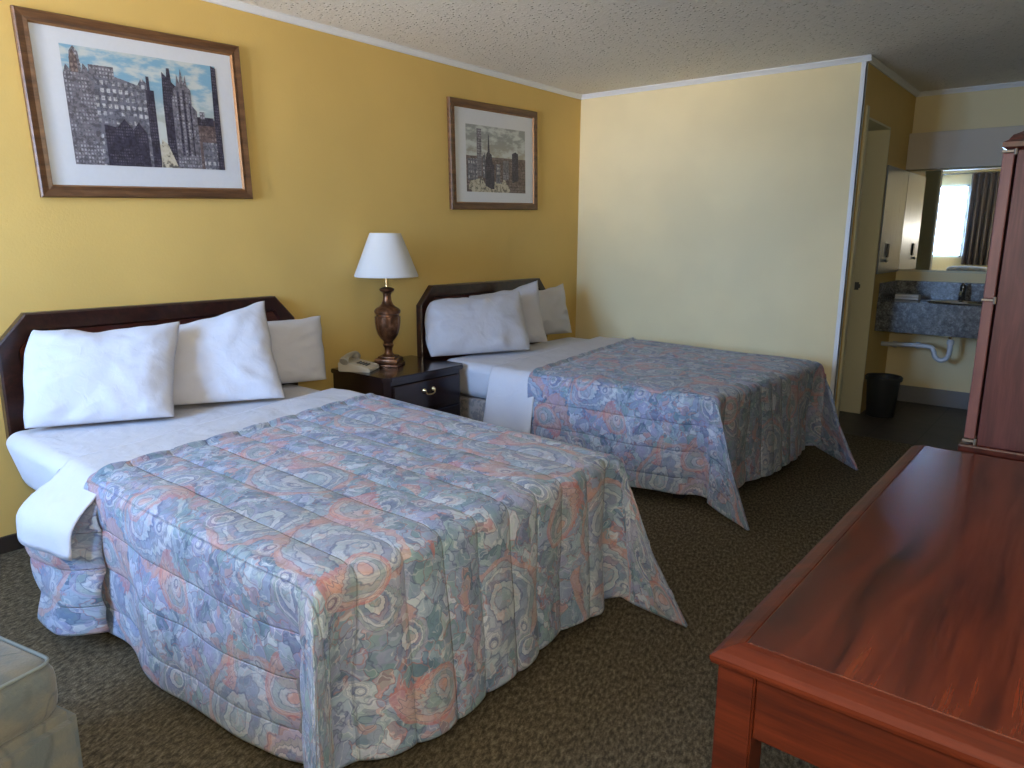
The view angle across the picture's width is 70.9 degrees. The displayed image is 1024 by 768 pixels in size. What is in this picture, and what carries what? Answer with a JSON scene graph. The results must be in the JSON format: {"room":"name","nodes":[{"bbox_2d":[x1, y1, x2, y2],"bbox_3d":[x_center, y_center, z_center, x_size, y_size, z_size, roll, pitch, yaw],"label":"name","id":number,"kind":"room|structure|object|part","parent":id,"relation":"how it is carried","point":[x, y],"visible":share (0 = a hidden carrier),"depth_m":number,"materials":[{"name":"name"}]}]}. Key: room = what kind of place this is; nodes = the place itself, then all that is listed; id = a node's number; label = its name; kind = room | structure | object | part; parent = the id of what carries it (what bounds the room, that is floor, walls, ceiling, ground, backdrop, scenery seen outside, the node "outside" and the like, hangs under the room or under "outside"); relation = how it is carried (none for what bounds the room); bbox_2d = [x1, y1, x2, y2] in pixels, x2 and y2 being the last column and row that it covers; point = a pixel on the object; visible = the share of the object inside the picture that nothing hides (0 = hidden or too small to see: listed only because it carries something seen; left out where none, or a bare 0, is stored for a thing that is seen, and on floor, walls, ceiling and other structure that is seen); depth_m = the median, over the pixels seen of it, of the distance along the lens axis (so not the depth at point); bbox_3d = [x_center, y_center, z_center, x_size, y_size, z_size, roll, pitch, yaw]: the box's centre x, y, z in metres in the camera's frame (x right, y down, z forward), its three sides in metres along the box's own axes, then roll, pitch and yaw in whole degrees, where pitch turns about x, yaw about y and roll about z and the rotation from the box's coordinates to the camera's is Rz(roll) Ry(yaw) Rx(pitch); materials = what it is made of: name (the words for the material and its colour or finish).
{"room":"hotel room","nodes":[
{"label":"hotel room","id":0,"kind":"room"},
{"bbox_2d":[0,0,580,536],"bbox_3d":[-1.581,-0.681,3.832,0.150,2.540,6.920,10,15,38],"label":"wall","id":1,"kind":"structure","parent":0,"point":[347,138],"depth_m":4.08,"materials":[{"name":"yellow paint"}]},
{"bbox_2d":[0,533,24,553],"bbox_3d":[-1.530,0.538,4.025,0.014,0.075,6.606,10,15,38],"label":"baseboard","id":2,"kind":"structure","parent":1,"relation":"attached to","point":[8,543],"depth_m":3.18,"materials":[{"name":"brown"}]},
{"bbox_2d":[10,5,252,198],"bbox_3d":[-1.716,-1.267,3.393,0.026,0.792,1.033,10,15,38],"label":"framed picture","id":3,"kind":"object","parent":1,"relation":"attached to","point":[113,110],"visible":1,"depth_m":3.33,"materials":[{"name":"brown wood"}]},
{"bbox_2d":[58,43,224,169],"bbox_3d":[-1.710,-1.282,3.396,0.002,0.497,0.707,10,17,38],"label":"print","id":4,"kind":"object","parent":3,"relation":"attached to","point":[124,108],"depth_m":3.36,"materials":[{"name":"multicoloured paper"}]},
{"bbox_2d":[0,296,297,438],"bbox_3d":[-1.720,-0.130,3.611,0.048,0.548,1.452,10,15,38],"label":"headboard","id":5,"kind":"object","parent":1,"relation":"attached to","point":[13,342],"visible":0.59,"depth_m":3.27,"materials":[{"name":"brown wood"}]},
{"bbox_2d":[202,0,581,99],"bbox_3d":[-1.504,-1.897,3.522,0.032,0.033,6.619,10,15,38],"label":"trim","id":6,"kind":"structure","parent":1,"relation":"attached to","point":[234,4],"depth_m":4.34,"materials":[{"name":"white paint"}]},
{"bbox_2d":[416,278,546,360],"bbox_3d":[-0.175,-0.503,5.462,0.048,0.548,1.450,10,15,38],"label":"headboard","id":7,"kind":"object","parent":1,"relation":"attached to","point":[455,290],"visible":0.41,"depth_m":5.10,"materials":[{"name":"brown wood"}]},
{"bbox_3d":[-0.181,-0.462,5.476,0.028,0.463,1.280,10,15,38],"label":"panel","id":8,"kind":"part","parent":7,"relation":"part of","materials":[{"name":"red wood"}]},
{"bbox_2d":[446,96,537,209],"bbox_3d":[-0.117,-1.666,5.306,0.026,0.742,0.985,10,16,38],"label":"framed picture","id":9,"kind":"object","parent":1,"relation":"attached to","point":[493,150],"visible":1,"depth_m":5.26,"materials":[{"name":"brown wood"}]},
{"bbox_2d":[465,123,524,192],"bbox_3d":[-0.110,-1.653,5.316,0.002,0.477,0.682,10,15,38],"label":"print","id":10,"kind":"object","parent":9,"relation":"attached to","point":[494,153],"depth_m":5.29,"materials":[{"name":"grey paper"}]},
{"bbox_2d":[0,400,966,767],"bbox_3d":[0.488,0.775,3.420,4.250,0.120,8.470,10,15,38],"label":"floor","id":11,"kind":"structure","parent":0,"point":[628,685],"depth_m":2.37,"materials":[{"name":"brown carpet"}]},
{"bbox_2d":[0,636,82,767],"bbox_3d":[-1.423,0.653,1.339,0.662,0.937,0.822,6,13,26],"label":"upholstered chair","id":12,"kind":"object","parent":11,"relation":"on","point":[36,732],"visible":1,"depth_m":1.51,"materials":[{"name":"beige fabric"}]},
{"bbox_2d":[0,640,57,745],"bbox_3d":[-1.379,0.668,1.426,0.628,0.164,0.608,6,13,26],"label":"seat cushion","id":13,"kind":"object","parent":12,"relation":"on","point":[28,684],"depth_m":1.50,"materials":[{"name":"beige fabric"}]},
{"bbox_3d":[-1.393,0.890,1.452,0.662,0.308,0.682,6,13,26],"label":"seat","id":14,"kind":"part","parent":12,"relation":"part of","materials":[{"name":"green fabric"}]},
{"bbox_2d":[6,384,319,733],"bbox_3d":[-0.871,0.513,2.898,2.035,0.588,1.382,10,15,38],"label":"mattress","id":15,"kind":"object","parent":11,"relation":"on","point":[37,454],"visible":0.2,"depth_m":2.91,"materials":[{"name":"grey fabric"}]},
{"bbox_2d":[23,321,179,428],"bbox_3d":[-1.750,-0.051,3.105,0.606,0.383,0.316,-5,13,-23],"label":"pillow","id":16,"kind":"object","parent":15,"relation":"on","point":[71,376],"visible":1,"depth_m":3.02,"materials":[{"name":"grey fabric"}]},
{"bbox_3d":[-0.870,0.341,2.862,2.035,0.236,1.382,10,15,38],"label":"mattress","id":17,"kind":"part","parent":15,"relation":"part of","materials":[{"name":"grey fabric"}]},
{"bbox_2d":[16,388,364,560],"bbox_3d":[-1.148,0.288,3.033,0.368,0.249,1.646,7,13,28],"label":"sheet","id":18,"kind":"object","parent":15,"relation":"on","point":[46,520],"visible":0.61,"depth_m":2.47,"materials":[{"name":"grey fabric"}]},
{"bbox_2d":[173,301,285,405],"bbox_3d":[-1.435,-0.151,3.436,0.605,0.448,0.295,-6,13,-29],"label":"pillow","id":19,"kind":"object","parent":15,"relation":"on","point":[226,357],"visible":0.71,"depth_m":3.42,"materials":[{"name":"grey fabric"}]},
{"bbox_2d":[267,316,325,383],"bbox_3d":[-1.282,-0.176,3.837,0.658,0.338,0.237,-9,15,-39],"label":"pillow","id":20,"kind":"object","parent":15,"relation":"on","point":[297,345],"visible":0.47,"depth_m":3.87,"materials":[{"name":"grey fabric"}]},
{"bbox_2d":[25,393,687,767],"bbox_3d":[-0.528,0.562,2.524,1.804,0.618,1.669,10,15,38],"label":"bedspread","id":21,"kind":"object","parent":15,"relation":"on","point":[403,562],"visible":0.97,"depth_m":2.08,"materials":[{"name":"multicoloured fabric"}]},
{"bbox_2d":[331,355,462,415],"bbox_3d":[-0.694,0.176,4.542,0.533,0.585,0.670,10,15,38],"label":"nightstand","id":22,"kind":"object","parent":11,"relation":"on","point":[430,383],"visible":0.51,"depth_m":4.35,"materials":[{"name":"brown wood"}]},
{"bbox_2d":[338,351,379,372],"bbox_3d":[-0.925,-0.138,4.349,0.200,0.105,0.223,3,12,10],"label":"telephone","id":23,"kind":"object","parent":22,"relation":"on","point":[346,364],"visible":1,"depth_m":4.29,"materials":[{"name":"beige plastic"}]},
{"bbox_2d":[354,233,417,367],"bbox_3d":[-0.770,-0.515,4.433,0.388,0.812,0.388,2,12,8],"label":"table lamp","id":24,"kind":"object","parent":22,"relation":"on","point":[384,255],"visible":1,"depth_m":4.30,"materials":[{"name":"brown metal"}]},
{"bbox_3d":[-0.768,-0.785,4.378,0.388,0.261,0.388,2,12,8],"label":"lamp shade","id":25,"kind":"part","parent":24,"relation":"part of","materials":[{"name":"grey fabric"}]},
{"bbox_3d":[-0.510,0.058,4.365,0.017,0.170,0.550,10,15,38],"label":"drawer","id":26,"kind":"part","parent":22,"relation":"part of","materials":[{"name":"brown wood"}]},
{"bbox_3d":[-0.495,0.043,4.349,0.022,0.042,0.102,10,15,38],"label":"bail handle","id":27,"kind":"part","parent":22,"relation":"part of","materials":[{"name":"gold metal"}]},
{"bbox_3d":[-0.511,0.281,4.411,0.017,0.235,0.550,10,15,38],"label":"drawer","id":28,"kind":"part","parent":22,"relation":"part of","materials":[{"name":"brown wood"}]},
{"bbox_2d":[447,337,685,498],"bbox_3d":[0.693,0.128,4.810,1.805,0.588,1.482,10,15,38],"label":"bed","id":29,"kind":"object","parent":11,"relation":"on","point":[475,372],"visible":0.17,"depth_m":4.68,"materials":[{"name":"grey fabric"}]},
{"bbox_2d":[425,291,529,356],"bbox_3d":[-0.218,-0.419,4.920,0.837,0.388,0.323,-8,14,-36],"label":"pillow","id":30,"kind":"object","parent":29,"relation":"on","point":[490,323],"visible":1,"depth_m":4.82,"materials":[{"name":"grey fabric"}]},
{"bbox_2d":[469,280,547,342],"bbox_3d":[-0.037,-0.531,5.320,0.600,0.447,0.239,-5,13,-23],"label":"pillow","id":31,"kind":"object","parent":29,"relation":"on","point":[529,293],"visible":0.37,"depth_m":5.34,"materials":[{"name":"grey fabric"}]},
{"bbox_3d":[0.694,-0.045,4.774,1.805,0.236,1.482,10,15,38],"label":"mattress","id":32,"kind":"part","parent":29,"relation":"part of","materials":[{"name":"grey fabric"}]},
{"bbox_2d":[483,336,624,432],"bbox_3d":[0.420,-0.035,4.974,0.383,0.383,1.770,8,14,31],"label":"sheet","id":33,"kind":"object","parent":29,"relation":"on","point":[508,404],"visible":0.77,"depth_m":4.32,"materials":[{"name":"grey fabric"}]},
{"bbox_2d":[539,283,571,334],"bbox_3d":[0.220,-0.591,5.741,0.626,0.398,0.173,-9,15,-37],"label":"pillow","id":34,"kind":"object","parent":29,"relation":"on","point":[554,312],"visible":0.48,"depth_m":5.77,"materials":[{"name":"grey fabric"}]},
{"bbox_3d":[0.909,0.546,3.898,0.050,0.140,0.050,10,15,38],"label":"leg","id":35,"kind":"part","parent":29,"relation":"part of","materials":[{"name":"black"}]},
{"bbox_2d":[527,337,857,529],"bbox_3d":[1.022,0.172,4.460,1.789,0.618,1.695,12,16,44],"label":"bedspread","id":36,"kind":"object","parent":29,"relation":"on","point":[680,419],"visible":0.94,"depth_m":3.97,"materials":[{"name":"multicoloured fabric"}]},
{"bbox_2d":[709,445,1023,767],"bbox_3d":[1.030,0.713,1.503,0.703,0.784,1.452,10,15,38],"label":"desk","id":37,"kind":"object","parent":11,"relation":"on","point":[897,640],"visible":1,"depth_m":1.11,"materials":[{"name":"brown wood"}]},
{"bbox_3d":[0.353,0.793,1.179,0.058,0.751,0.058,10,15,38],"label":"leg","id":38,"kind":"part","parent":37,"relation":"part of","materials":[{"name":"brown wood"}]},
{"bbox_2d":[865,373,902,417],"bbox_3d":[2.937,0.091,5.713,0.269,0.321,0.269,10,15,38],"label":"waste bin","id":39,"kind":"object","parent":11,"relation":"on","point":[882,391],"visible":1,"depth_m":5.64,"materials":[{"name":"grey plastic"}]},
{"bbox_2d":[957,131,1023,461],"bbox_3d":[1.883,0.065,2.329,0.598,1.730,1.030,10,15,38],"label":"wardrobe","id":40,"kind":"object","parent":11,"relation":"on","point":[994,426],"visible":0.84,"depth_m":2.04,"materials":[{"name":"brown wood"}]},
{"bbox_3d":[1.513,-0.075,2.279,0.028,0.407,0.498,10,15,38],"label":"door","id":41,"kind":"part","parent":40,"relation":"part of","materials":[{"name":"brown wood"}]},
{"bbox_3d":[1.883,0.150,2.347,0.598,0.025,1.024,10,15,38],"label":"waist moulding","id":42,"kind":"part","parent":40,"relation":"part of","materials":[{"name":"red wood"}]},
{"bbox_3d":[1.516,-0.475,2.197,0.028,0.399,0.498,10,15,38],"label":"door","id":43,"kind":"part","parent":40,"relation":"part of","materials":[{"name":"brown wood"}]},
{"bbox_3d":[1.892,-0.731,2.162,0.589,0.104,1.030,10,15,38],"label":"cornice","id":44,"kind":"part","parent":40,"relation":"part of","materials":[{"name":"red wood"}]},
{"bbox_2d":[237,0,1023,94],"bbox_3d":[0.504,-1.830,2.881,4.250,0.120,8.470,10,15,38],"label":"ceiling","id":45,"kind":"structure","parent":0,"point":[582,47],"depth_m":4.18,"materials":[{"name":"white paint"}]},
{"bbox_2d":[575,67,827,358],"bbox_3d":[1.379,-1.054,5.728,1.985,2.540,0.120,10,15,38],"label":"wall","id":46,"kind":"structure","parent":0,"point":[697,205],"depth_m":5.53,"materials":[{"name":"yellow paint"}]},
{"bbox_2d":[582,54,872,99],"bbox_3d":[1.444,-2.252,5.332,2.256,0.033,0.032,10,15,38],"label":"trim","id":47,"kind":"structure","parent":46,"relation":"attached to","point":[857,59],"depth_m":5.19,"materials":[{"name":"white paint"}]},
{"bbox_2d":[802,62,915,412],"bbox_3d":[2.692,-1.016,5.582,0.240,2.540,1.550,10,15,38],"label":"wall","id":48,"kind":"structure","parent":0,"point":[890,104],"depth_m":5.01,"materials":[{"name":"yellow paint"}]},
{"bbox_2d":[830,61,868,401],"bbox_3d":[2.293,-0.869,4.938,0.034,2.507,0.034,10,15,38],"label":"trim","id":49,"kind":"structure","parent":48,"relation":"attached to","point":[864,67],"depth_m":4.88,"materials":[{"name":"white paint"}]},
{"bbox_2d":[836,105,869,419],"bbox_3d":[2.371,-0.756,5.030,0.014,2.250,0.057,10,15,38],"label":"trim","id":50,"kind":"structure","parent":48,"relation":"attached to","point":[867,112],"depth_m":4.99,"materials":[{"name":"beige paint"}]},
{"bbox_2d":[839,117,890,413],"bbox_3d":[2.505,-0.799,5.393,0.242,2.190,0.680,10,15,38],"label":"door","id":51,"kind":"structure","parent":48,"relation":"attached to","point":[878,136],"depth_m":5.59,"materials":[{"name":"beige paint"}]},
{"bbox_3d":[2.712,-0.770,5.651,0.040,0.060,0.008,10,15,38],"label":"strike plate","id":52,"kind":"part","parent":51,"relation":"part of","materials":[{"name":"grey metal"}]},
{"bbox_2d":[876,165,908,273],"bbox_3d":[3.061,-1.302,5.755,0.037,0.815,0.708,10,15,38],"label":"upper cabinet","id":53,"kind":"object","parent":48,"relation":"attached to","point":[896,184],"visible":1,"depth_m":5.71,"materials":[{"name":"grey wood"}]},
{"bbox_3d":[2.985,-1.059,5.711,0.012,0.105,0.050,10,15,38],"label":"handle plate","id":54,"kind":"part","parent":53,"relation":"part of","materials":[{"name":"grey metal"}]},
{"bbox_2d":[868,56,919,96],"bbox_3d":[2.805,-2.225,5.243,0.032,0.033,1.549,10,15,38],"label":"trim","id":55,"kind":"structure","parent":48,"relation":"attached to","point":[875,62],"depth_m":5.15,"materials":[{"name":"white paint"}]},
{"bbox_2d":[885,86,1023,392],"bbox_3d":[3.898,-1.031,5.692,1.965,2.540,0.150,10,15,38],"label":"wall","id":56,"kind":"structure","parent":0,"point":[1003,107],"depth_m":5.87,"materials":[{"name":"yellow paint"}]},
{"bbox_2d":[874,280,984,338],"bbox_3d":[3.548,-0.580,5.600,1.173,0.380,0.568,10,15,38],"label":"countertop","id":57,"kind":"structure","parent":56,"relation":"attached to","point":[922,316],"depth_m":5.64,"materials":[{"name":"stone"}]},
{"bbox_2d":[895,293,920,299],"bbox_3d":[3.227,-0.711,5.863,0.170,0.042,0.100,10,15,38],"label":"folded towel","id":58,"kind":"object","parent":57,"relation":"on","point":[897,296],"visible":1,"depth_m":5.83,"materials":[{"name":"white fabric"}]},
{"bbox_2d":[927,300,981,304],"bbox_3d":[3.472,-0.565,5.595,0.451,0.150,0.297,10,15,38],"label":"sink","id":59,"kind":"object","parent":57,"relation":"in","point":[934,301],"visible":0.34,"depth_m":5.64,"materials":[{"name":"silver metal"}]},
{"bbox_2d":[881,337,953,362],"bbox_3d":[3.305,-0.370,5.866,0.524,0.354,0.052,10,15,38],"label":"drain pipe","id":60,"kind":"object","parent":59,"relation":"attached to","point":[950,342],"visible":0.98,"depth_m":5.80,"materials":[{"name":"white metal"}]},
{"bbox_2d":[957,282,965,300],"bbox_3d":[3.553,-0.730,5.685,0.056,0.157,0.156,10,15,38],"label":"faucet","id":61,"kind":"object","parent":57,"relation":"on","point":[961,294],"visible":0.99,"depth_m":5.70,"materials":[{"name":"black"}]},
{"bbox_2d":[897,385,969,409],"bbox_3d":[3.932,0.172,5.798,1.724,0.140,0.014,10,15,38],"label":"baseboard","id":62,"kind":"structure","parent":56,"relation":"attached to","point":[937,397],"depth_m":6.08,"materials":[{"name":"grey plastic"}]},
{"bbox_2d":[898,167,1000,273],"bbox_3d":[3.750,-1.279,5.659,1.219,0.813,0.011,10,15,38],"label":"vanity mirror","id":63,"kind":"object","parent":56,"relation":"attached to","point":[949,214],"visible":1,"depth_m":5.83,"materials":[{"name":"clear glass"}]},
{"bbox_2d":[906,125,1023,170],"bbox_3d":[3.917,-1.782,5.361,1.721,0.285,0.100,10,15,38],"label":"valance","id":64,"kind":"object","parent":56,"relation":"attached to","point":[981,147],"visible":1,"depth_m":5.63,"materials":[{"name":"grey paint"}]},
{"bbox_2d":[918,81,1023,96],"bbox_3d":[3.942,-2.229,5.295,1.724,0.033,0.032,10,15,38],"label":"trim","id":65,"kind":"structure","parent":56,"relation":"attached to","point":[1020,83],"depth_m":5.58,"materials":[{"name":"white paint"}]}
]}

